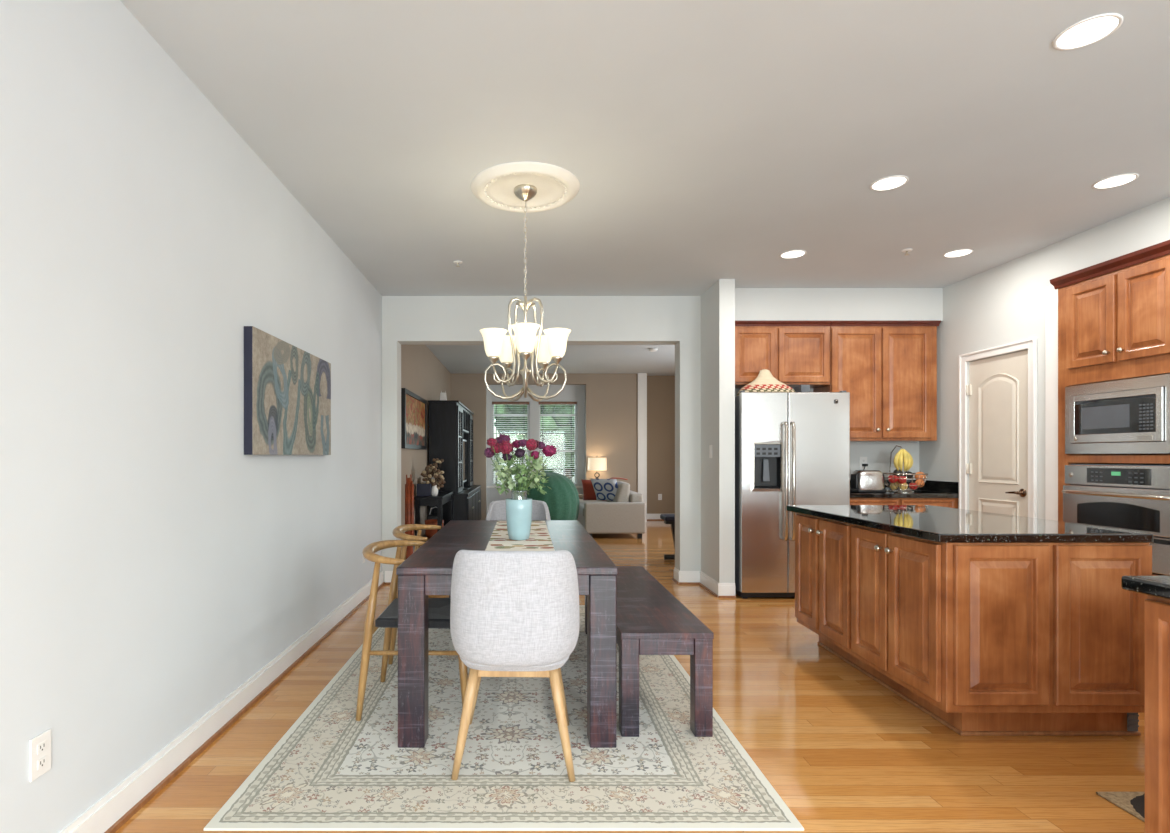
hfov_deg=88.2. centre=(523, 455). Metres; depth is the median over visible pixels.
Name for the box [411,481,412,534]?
stick
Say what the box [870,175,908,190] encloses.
recessed light
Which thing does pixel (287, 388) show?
canvas painting
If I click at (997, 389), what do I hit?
door
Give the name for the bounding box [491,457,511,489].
leaf sprig
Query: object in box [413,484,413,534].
stick
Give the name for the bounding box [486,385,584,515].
wall
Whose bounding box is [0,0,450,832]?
wall
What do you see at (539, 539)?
table runner
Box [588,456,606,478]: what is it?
table lamp
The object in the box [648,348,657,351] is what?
smoke detector
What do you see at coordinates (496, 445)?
rose
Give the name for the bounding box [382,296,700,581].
wall
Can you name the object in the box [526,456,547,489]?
leaf sprig
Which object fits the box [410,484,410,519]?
stick
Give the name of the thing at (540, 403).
window blind
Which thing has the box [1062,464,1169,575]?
wall oven
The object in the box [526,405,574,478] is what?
tree
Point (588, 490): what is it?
throw pillow
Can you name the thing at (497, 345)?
chandelier
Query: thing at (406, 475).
stick
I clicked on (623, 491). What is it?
cushion
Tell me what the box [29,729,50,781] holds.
wall outlet
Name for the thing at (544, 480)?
leaf sprig
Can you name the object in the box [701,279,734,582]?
wall
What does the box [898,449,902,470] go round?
banana
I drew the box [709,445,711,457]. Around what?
light switch
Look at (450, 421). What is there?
entertainment unit
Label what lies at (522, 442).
rose
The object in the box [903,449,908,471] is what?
banana
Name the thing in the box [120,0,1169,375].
ceiling
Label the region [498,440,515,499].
rose
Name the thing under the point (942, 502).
base cabinet
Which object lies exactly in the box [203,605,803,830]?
rug
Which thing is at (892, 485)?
pear
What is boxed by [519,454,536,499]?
leaf sprig
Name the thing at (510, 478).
leaf sprig
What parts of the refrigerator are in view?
freezer door, control panel, door handle, door handle, fridge door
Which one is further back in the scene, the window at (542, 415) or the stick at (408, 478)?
the window at (542, 415)
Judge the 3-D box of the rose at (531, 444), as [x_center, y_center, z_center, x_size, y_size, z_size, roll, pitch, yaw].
[0.037,0.153,3.316,0.096,0.498,0.075,0,0,-25]
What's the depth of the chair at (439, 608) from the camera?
2.79 m
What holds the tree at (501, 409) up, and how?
on the lawn
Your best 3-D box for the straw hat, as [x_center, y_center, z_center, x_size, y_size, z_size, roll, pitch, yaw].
[2.169,-0.651,5.362,0.528,0.248,0.308,0,0,0]
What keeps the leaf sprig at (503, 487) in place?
in the flower vase at (518, 512)
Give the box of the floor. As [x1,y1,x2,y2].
[115,520,1144,832]
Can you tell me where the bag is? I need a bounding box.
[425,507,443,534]
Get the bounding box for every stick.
[405,484,405,533]
[406,475,407,533]
[408,478,408,547]
[409,478,410,534]
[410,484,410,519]
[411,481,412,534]
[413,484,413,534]
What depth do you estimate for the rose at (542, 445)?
3.35 m
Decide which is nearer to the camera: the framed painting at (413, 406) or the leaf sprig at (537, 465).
the leaf sprig at (537, 465)
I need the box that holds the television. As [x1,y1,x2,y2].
[463,439,470,488]
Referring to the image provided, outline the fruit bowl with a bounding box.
[883,445,927,492]
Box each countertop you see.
[786,505,1152,542]
[850,480,958,497]
[1121,576,1169,599]
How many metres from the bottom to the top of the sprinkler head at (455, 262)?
0.036 m
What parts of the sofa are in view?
arm, frame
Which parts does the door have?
panel, panel, handle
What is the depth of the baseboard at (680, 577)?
5.76 m
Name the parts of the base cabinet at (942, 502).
drawer, drawer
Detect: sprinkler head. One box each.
[453,261,462,266]
[901,248,912,255]
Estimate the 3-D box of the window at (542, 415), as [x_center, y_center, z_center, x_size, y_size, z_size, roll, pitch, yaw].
[0.645,-0.235,11.525,0.750,1.610,0.050,0,0,0]
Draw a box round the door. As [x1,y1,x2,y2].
[966,350,1027,516]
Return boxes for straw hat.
[737,369,794,395]
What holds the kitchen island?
on the floor
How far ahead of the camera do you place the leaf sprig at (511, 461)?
3.37 m
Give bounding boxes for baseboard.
[59,571,384,832]
[385,567,699,584]
[413,514,661,552]
[699,571,735,597]
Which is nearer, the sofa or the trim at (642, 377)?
the sofa
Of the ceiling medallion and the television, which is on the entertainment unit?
the television
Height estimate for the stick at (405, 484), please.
0.860 m
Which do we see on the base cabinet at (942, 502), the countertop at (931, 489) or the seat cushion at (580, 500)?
the countertop at (931, 489)
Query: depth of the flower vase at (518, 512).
3.27 m
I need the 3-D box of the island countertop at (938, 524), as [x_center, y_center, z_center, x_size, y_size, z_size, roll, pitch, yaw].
[2.231,0.347,3.270,0.958,0.039,1.480,0,0,0]
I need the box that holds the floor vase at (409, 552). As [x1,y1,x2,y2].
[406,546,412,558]
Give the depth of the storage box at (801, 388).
5.30 m
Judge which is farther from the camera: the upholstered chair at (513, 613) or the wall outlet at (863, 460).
the wall outlet at (863, 460)
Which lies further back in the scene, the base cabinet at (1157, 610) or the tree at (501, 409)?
the tree at (501, 409)
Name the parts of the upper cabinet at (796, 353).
door, crown moulding, door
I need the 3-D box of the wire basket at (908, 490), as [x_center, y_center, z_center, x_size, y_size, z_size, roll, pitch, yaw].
[3.445,0.243,5.450,0.380,0.174,0.380,0,0,0]
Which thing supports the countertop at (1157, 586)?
on the base cabinet at (1157, 610)
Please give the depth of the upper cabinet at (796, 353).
5.48 m
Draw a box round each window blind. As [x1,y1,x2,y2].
[492,402,528,484]
[539,402,576,484]
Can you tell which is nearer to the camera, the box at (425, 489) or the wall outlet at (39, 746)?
the wall outlet at (39, 746)
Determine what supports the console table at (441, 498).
on the floor
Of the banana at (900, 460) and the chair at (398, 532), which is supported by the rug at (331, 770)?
the chair at (398, 532)
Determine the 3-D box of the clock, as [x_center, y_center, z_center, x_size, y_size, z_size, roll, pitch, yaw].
[3.778,0.113,3.830,0.001,0.025,0.060,0,0,0]
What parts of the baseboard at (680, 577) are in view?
shoe moulding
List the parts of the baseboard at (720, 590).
shoe moulding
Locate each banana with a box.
[894,449,901,469]
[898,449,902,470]
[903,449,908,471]
[904,449,911,471]
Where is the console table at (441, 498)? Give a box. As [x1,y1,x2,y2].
[414,492,452,541]
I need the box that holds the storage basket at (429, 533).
[425,519,443,538]
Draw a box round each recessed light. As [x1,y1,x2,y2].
[780,250,806,258]
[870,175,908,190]
[943,249,972,257]
[1053,13,1122,49]
[1092,173,1138,188]
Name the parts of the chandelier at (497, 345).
lamp shade, scroll arm, harp arm, lamp shade, scroll arm, harp arm, scroll arm, harp arm, lamp shade, chain, harp arm, scroll arm, harp arm, lamp shade, scroll arm, lamp shade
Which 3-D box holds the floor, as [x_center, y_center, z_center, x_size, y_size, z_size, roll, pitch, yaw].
[1.567,1.290,4.925,6.265,0.120,13.750,0,0,0]
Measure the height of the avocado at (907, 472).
0.080 m
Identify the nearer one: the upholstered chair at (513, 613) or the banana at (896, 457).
the upholstered chair at (513, 613)
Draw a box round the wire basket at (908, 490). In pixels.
[883,473,927,492]
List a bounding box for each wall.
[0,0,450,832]
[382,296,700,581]
[451,374,637,519]
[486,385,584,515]
[647,376,674,513]
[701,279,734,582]
[735,197,1169,321]
[735,389,918,479]
[919,241,1060,518]
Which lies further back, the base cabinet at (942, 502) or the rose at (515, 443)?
the base cabinet at (942, 502)
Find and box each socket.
[37,740,45,753]
[37,756,45,769]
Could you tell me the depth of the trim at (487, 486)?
11.40 m
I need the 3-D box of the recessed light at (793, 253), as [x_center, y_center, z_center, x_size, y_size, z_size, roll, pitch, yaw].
[2.051,-1.536,4.574,0.188,0.006,0.188,0,0,0]
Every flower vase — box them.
[431,485,437,495]
[506,490,531,539]
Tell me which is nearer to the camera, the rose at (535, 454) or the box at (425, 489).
the rose at (535, 454)
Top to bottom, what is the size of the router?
0.154 m
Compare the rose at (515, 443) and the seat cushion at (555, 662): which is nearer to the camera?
the seat cushion at (555, 662)
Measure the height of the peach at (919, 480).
0.080 m
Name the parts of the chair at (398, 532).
leg, bent rail, leg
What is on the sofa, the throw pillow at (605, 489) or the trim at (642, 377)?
the throw pillow at (605, 489)
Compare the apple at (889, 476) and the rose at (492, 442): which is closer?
the rose at (492, 442)
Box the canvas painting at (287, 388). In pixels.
[244,326,330,454]
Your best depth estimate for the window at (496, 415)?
11.50 m
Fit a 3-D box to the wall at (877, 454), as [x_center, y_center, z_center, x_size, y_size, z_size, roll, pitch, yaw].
[3.167,-0.155,5.895,2.665,2.770,0.130,0,0,0]
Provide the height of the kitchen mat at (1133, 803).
0.008 m
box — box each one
[417,483,431,495]
[794,385,809,391]
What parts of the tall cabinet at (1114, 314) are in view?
door, crown moulding, rail, door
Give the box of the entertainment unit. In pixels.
[428,400,480,525]
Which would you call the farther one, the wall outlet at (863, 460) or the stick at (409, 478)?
the stick at (409, 478)
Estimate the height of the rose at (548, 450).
0.466 m
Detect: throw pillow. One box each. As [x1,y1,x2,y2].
[581,479,606,500]
[590,478,617,500]
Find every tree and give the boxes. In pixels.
[494,405,548,476]
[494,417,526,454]
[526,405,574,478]
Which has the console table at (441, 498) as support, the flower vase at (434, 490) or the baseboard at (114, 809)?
the flower vase at (434, 490)
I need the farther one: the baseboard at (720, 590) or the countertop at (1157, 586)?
the baseboard at (720, 590)
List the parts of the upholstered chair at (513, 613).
leg, leg, seat frame, backrest, leg, leg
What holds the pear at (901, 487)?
in the fruit bowl
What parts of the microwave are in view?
door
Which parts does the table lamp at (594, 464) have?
lamp shade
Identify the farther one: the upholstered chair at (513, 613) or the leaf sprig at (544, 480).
the leaf sprig at (544, 480)
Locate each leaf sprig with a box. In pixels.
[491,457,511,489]
[495,472,514,499]
[502,466,518,499]
[503,451,521,499]
[511,463,528,490]
[515,476,529,494]
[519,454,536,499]
[524,465,540,487]
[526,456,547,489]
[528,470,550,493]
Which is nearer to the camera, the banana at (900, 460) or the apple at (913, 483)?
the apple at (913, 483)
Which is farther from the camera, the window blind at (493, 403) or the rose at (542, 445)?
the window blind at (493, 403)
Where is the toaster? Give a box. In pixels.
[850,464,886,492]
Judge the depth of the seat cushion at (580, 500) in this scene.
10.22 m
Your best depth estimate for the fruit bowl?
5.37 m
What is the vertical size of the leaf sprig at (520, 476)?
0.285 m
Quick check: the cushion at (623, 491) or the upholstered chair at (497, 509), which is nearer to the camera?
the upholstered chair at (497, 509)
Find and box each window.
[492,402,529,485]
[538,402,576,485]
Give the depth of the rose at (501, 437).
3.34 m
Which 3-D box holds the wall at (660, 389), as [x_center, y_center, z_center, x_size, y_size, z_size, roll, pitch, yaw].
[2.995,-0.155,11.560,1.450,2.770,0.120,0,0,0]
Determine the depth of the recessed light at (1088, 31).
2.17 m
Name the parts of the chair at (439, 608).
leg, leg, bent rail, woven seat, leg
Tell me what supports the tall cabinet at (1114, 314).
on the floor
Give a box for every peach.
[914,471,925,479]
[915,479,924,486]
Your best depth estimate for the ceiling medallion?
3.39 m
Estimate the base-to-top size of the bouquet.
0.388 m
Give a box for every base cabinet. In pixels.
[850,498,957,508]
[1145,595,1169,832]
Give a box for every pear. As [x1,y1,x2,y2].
[890,483,897,489]
[899,483,907,489]
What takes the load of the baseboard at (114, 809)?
attached to the wall at (151, 566)
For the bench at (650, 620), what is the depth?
2.61 m
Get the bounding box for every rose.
[484,448,507,483]
[487,438,513,490]
[490,443,512,488]
[496,434,514,497]
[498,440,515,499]
[502,454,512,463]
[512,440,519,499]
[514,448,524,499]
[518,439,526,494]
[522,439,538,490]
[523,451,538,499]
[524,442,545,490]
[527,445,556,486]
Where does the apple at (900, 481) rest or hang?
in the fruit bowl
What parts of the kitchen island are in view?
door, door, door, knob, knob, door, shoe moulding, panel, panel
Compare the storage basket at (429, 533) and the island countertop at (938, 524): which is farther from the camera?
the storage basket at (429, 533)
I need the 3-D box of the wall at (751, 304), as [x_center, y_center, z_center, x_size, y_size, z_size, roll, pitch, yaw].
[3.228,-1.389,4.615,2.785,0.303,2.430,0,0,0]
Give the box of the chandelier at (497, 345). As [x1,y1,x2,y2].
[480,184,570,401]
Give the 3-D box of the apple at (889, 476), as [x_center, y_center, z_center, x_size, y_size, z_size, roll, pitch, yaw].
[3.320,0.201,5.400,0.080,0.089,0.079,0,0,0]
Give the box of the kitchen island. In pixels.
[795,513,1151,735]
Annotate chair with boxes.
[356,540,467,720]
[388,524,440,663]
[450,550,579,781]
[486,500,550,519]
[516,471,579,519]
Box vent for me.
[1127,713,1138,730]
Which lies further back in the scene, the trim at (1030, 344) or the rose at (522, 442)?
the trim at (1030, 344)
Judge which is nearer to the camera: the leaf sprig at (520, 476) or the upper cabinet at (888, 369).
the leaf sprig at (520, 476)
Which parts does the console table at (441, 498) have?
leg, leg, leg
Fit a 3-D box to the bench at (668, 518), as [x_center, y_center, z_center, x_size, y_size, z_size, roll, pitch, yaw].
[1.995,0.962,7.100,0.710,0.524,0.300,0,0,0]
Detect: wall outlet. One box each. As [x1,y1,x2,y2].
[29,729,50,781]
[860,457,866,468]
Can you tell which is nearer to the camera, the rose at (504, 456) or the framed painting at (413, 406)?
the rose at (504, 456)
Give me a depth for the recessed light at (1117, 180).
3.35 m
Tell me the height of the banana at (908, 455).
0.211 m
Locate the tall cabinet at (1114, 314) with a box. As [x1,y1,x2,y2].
[1050,240,1169,575]
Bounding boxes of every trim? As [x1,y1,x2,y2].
[487,486,582,487]
[638,373,646,521]
[959,338,1036,517]
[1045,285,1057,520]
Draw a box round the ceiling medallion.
[471,162,579,212]
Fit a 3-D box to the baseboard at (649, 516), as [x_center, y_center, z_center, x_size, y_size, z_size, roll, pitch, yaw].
[1.117,1.167,8.735,4.965,0.125,5.530,0,0,0]
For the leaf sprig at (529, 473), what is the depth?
3.36 m
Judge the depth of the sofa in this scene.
8.90 m
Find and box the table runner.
[485,521,554,550]
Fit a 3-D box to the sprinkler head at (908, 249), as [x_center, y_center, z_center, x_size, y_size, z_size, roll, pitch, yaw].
[2.863,-1.522,4.485,0.072,0.036,0.072,0,0,0]
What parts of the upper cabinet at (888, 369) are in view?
door, crown moulding, door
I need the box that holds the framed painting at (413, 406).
[401,388,426,449]
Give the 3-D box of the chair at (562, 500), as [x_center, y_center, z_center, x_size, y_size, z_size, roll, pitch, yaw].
[0.326,0.727,9.102,1.022,1.003,1.021,0,0,0]
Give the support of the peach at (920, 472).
in the fruit bowl
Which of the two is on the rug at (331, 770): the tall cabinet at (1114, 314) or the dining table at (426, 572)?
the dining table at (426, 572)
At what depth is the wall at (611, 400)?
11.20 m
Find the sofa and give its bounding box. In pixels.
[577,480,645,538]
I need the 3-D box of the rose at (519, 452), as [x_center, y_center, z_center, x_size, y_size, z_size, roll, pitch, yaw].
[-0.024,0.178,3.314,0.059,0.446,0.064,0,0,0]
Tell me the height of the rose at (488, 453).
0.452 m
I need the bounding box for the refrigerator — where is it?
[735,391,849,597]
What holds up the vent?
attached to the kitchen island
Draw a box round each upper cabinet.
[735,321,831,388]
[813,321,940,441]
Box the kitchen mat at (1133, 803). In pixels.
[1096,792,1144,821]
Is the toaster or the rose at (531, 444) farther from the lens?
the toaster
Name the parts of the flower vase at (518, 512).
glass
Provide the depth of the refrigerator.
5.13 m
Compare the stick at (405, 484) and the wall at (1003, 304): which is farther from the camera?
the stick at (405, 484)
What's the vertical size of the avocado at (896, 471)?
0.102 m
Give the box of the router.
[440,391,446,399]
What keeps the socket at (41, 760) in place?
attached to the wall outlet at (39, 746)
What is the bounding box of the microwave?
[1065,374,1169,453]
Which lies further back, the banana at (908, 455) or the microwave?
the banana at (908, 455)
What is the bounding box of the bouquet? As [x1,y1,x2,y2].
[421,458,444,488]
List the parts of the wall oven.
door handle, door, control panel, drawer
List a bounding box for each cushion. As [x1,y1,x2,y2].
[460,655,569,670]
[579,499,606,502]
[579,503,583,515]
[608,481,629,501]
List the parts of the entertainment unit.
moulding, glass door, door glass, door, door glass, glass door, door, door, door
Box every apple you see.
[888,475,897,482]
[897,476,905,483]
[909,482,917,489]
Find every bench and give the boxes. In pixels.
[585,566,713,736]
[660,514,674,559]
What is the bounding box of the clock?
[1111,472,1120,475]
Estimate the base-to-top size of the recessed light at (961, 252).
0.006 m
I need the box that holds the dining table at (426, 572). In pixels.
[396,520,617,747]
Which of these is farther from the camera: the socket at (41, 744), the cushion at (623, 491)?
the cushion at (623, 491)

